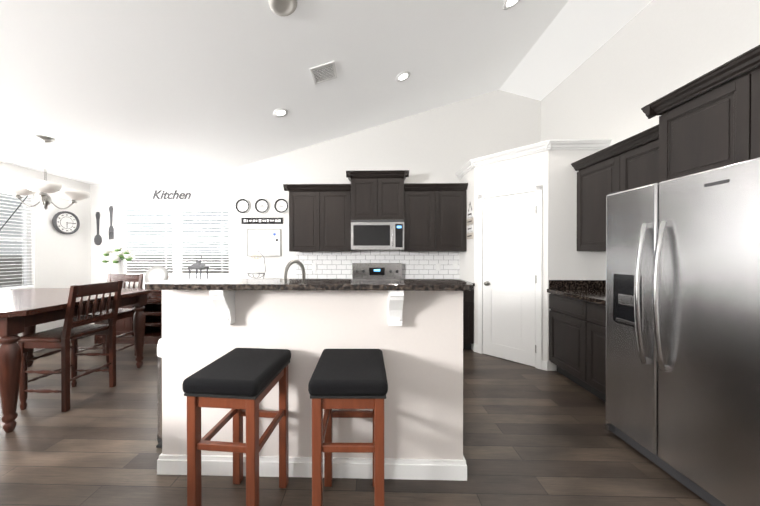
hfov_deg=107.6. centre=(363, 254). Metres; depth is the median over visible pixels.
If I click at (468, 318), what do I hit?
base cabinet
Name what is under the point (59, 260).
wall
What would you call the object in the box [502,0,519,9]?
recessed light
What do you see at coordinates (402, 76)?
recessed light
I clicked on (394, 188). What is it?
upper cabinet
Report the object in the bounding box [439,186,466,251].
upper cabinet
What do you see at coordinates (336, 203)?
upper cabinet
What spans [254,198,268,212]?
plate
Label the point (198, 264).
lantern
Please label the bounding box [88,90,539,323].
wall
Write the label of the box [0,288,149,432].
dining table
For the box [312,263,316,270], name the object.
electrical outlet plate
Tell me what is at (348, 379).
stool
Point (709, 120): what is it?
upper cabinet
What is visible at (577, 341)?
base cabinet
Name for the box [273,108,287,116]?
recessed light
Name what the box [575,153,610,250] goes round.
upper cabinet
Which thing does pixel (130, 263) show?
backdrop
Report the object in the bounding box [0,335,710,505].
floor
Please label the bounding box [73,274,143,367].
chair
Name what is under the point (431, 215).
upper cabinet
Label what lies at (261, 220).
blessed sign
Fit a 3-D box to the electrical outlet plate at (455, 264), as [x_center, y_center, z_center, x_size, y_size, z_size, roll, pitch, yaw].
[1.426,0.165,4.331,0.080,0.120,0.007,0,0,1]
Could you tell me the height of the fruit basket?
0.443 m
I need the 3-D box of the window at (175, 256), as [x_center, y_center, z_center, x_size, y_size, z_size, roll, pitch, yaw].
[-3.046,-0.236,4.505,1.830,1.160,0.099,0,0,1]
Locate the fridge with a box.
[605,157,759,505]
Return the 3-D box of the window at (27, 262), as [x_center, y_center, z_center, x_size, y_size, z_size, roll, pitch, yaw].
[-4.503,-0.178,2.825,0.099,1.260,1.830,0,0,1]
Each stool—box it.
[182,348,290,505]
[308,349,387,505]
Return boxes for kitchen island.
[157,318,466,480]
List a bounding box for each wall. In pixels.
[0,162,91,345]
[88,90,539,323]
[456,139,611,370]
[540,0,759,145]
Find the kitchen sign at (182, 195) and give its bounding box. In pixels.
[152,190,190,198]
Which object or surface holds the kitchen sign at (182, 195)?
attached to the wall at (434, 144)
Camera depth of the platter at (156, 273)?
4.27 m
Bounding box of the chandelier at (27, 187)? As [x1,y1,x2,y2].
[0,135,89,229]
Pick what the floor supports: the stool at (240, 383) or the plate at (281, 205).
the stool at (240, 383)
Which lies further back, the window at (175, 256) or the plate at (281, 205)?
the window at (175, 256)
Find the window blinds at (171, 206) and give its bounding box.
[119,204,229,274]
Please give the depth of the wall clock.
4.09 m
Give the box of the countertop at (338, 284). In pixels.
[144,279,472,290]
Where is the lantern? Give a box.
[188,254,208,278]
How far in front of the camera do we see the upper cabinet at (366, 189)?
4.00 m
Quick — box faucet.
[283,260,305,278]
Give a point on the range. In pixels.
(376, 270)
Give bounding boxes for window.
[0,193,34,290]
[121,207,229,275]
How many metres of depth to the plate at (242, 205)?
4.41 m
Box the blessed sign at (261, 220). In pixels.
[241,218,282,223]
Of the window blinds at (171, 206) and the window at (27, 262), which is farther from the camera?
the window blinds at (171, 206)
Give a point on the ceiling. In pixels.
(136, 91)
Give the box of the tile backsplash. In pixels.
[296,250,459,278]
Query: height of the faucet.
0.352 m
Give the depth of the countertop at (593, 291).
3.06 m
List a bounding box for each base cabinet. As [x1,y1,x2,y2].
[463,286,473,349]
[549,293,605,401]
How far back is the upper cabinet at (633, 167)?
2.42 m
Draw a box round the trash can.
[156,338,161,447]
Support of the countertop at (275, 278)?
on the base cabinet at (468, 318)
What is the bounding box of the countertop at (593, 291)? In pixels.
[547,280,605,304]
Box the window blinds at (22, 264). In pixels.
[0,190,33,289]
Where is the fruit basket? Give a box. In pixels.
[247,251,265,278]
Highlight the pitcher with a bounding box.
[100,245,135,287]
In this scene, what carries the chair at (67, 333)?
on the floor
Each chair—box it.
[17,280,122,411]
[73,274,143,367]
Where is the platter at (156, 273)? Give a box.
[144,266,168,282]
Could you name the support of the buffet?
on the floor
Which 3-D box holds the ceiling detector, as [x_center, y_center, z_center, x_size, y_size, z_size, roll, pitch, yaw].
[-0.576,-1.798,1.987,0.195,0.071,0.200,0,0,1]
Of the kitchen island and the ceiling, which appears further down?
the kitchen island
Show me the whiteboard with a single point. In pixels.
(265, 242)
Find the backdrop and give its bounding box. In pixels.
[0,194,228,286]
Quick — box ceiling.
[0,0,652,183]
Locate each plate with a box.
[235,198,249,213]
[250,268,256,274]
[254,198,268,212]
[274,198,288,212]
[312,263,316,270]
[436,263,439,270]
[453,262,457,268]
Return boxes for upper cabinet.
[287,190,322,251]
[323,190,351,251]
[351,174,382,219]
[383,174,406,221]
[401,186,438,251]
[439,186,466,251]
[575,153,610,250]
[611,137,654,192]
[655,73,730,182]
[731,57,759,163]
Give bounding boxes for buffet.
[94,286,161,343]
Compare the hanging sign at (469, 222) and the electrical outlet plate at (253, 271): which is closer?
the hanging sign at (469, 222)
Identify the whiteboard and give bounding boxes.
[247,229,280,255]
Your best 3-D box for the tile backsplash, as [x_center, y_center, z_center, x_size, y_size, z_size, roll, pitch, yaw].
[0.211,-0.061,4.368,2.568,0.868,0.008,0,0,1]
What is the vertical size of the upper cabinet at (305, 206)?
0.899 m
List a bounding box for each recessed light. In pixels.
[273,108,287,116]
[396,71,410,81]
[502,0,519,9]
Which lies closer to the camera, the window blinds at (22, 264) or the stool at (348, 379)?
the stool at (348, 379)
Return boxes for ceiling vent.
[310,61,336,84]
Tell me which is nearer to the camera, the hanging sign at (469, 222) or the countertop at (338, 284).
the countertop at (338, 284)
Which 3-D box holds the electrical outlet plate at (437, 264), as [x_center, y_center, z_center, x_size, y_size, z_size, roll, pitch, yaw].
[1.159,0.190,4.338,0.072,0.116,0.007,0,0,1]
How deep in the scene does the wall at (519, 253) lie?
3.30 m
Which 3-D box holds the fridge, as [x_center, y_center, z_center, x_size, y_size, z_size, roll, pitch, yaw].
[2.146,0.431,1.562,0.943,1.754,0.910,0,0,1]
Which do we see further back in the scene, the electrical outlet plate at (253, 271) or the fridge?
the electrical outlet plate at (253, 271)
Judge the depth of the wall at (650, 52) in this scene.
2.67 m
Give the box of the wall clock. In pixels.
[52,211,79,233]
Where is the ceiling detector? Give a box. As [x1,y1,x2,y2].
[269,0,296,15]
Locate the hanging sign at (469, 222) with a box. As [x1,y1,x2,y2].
[467,203,472,238]
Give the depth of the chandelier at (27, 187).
2.64 m
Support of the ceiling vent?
in the ceiling
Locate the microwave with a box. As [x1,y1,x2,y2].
[351,220,403,249]
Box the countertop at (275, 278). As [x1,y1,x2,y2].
[242,278,474,285]
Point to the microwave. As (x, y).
(377, 234)
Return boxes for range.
[352,263,401,278]

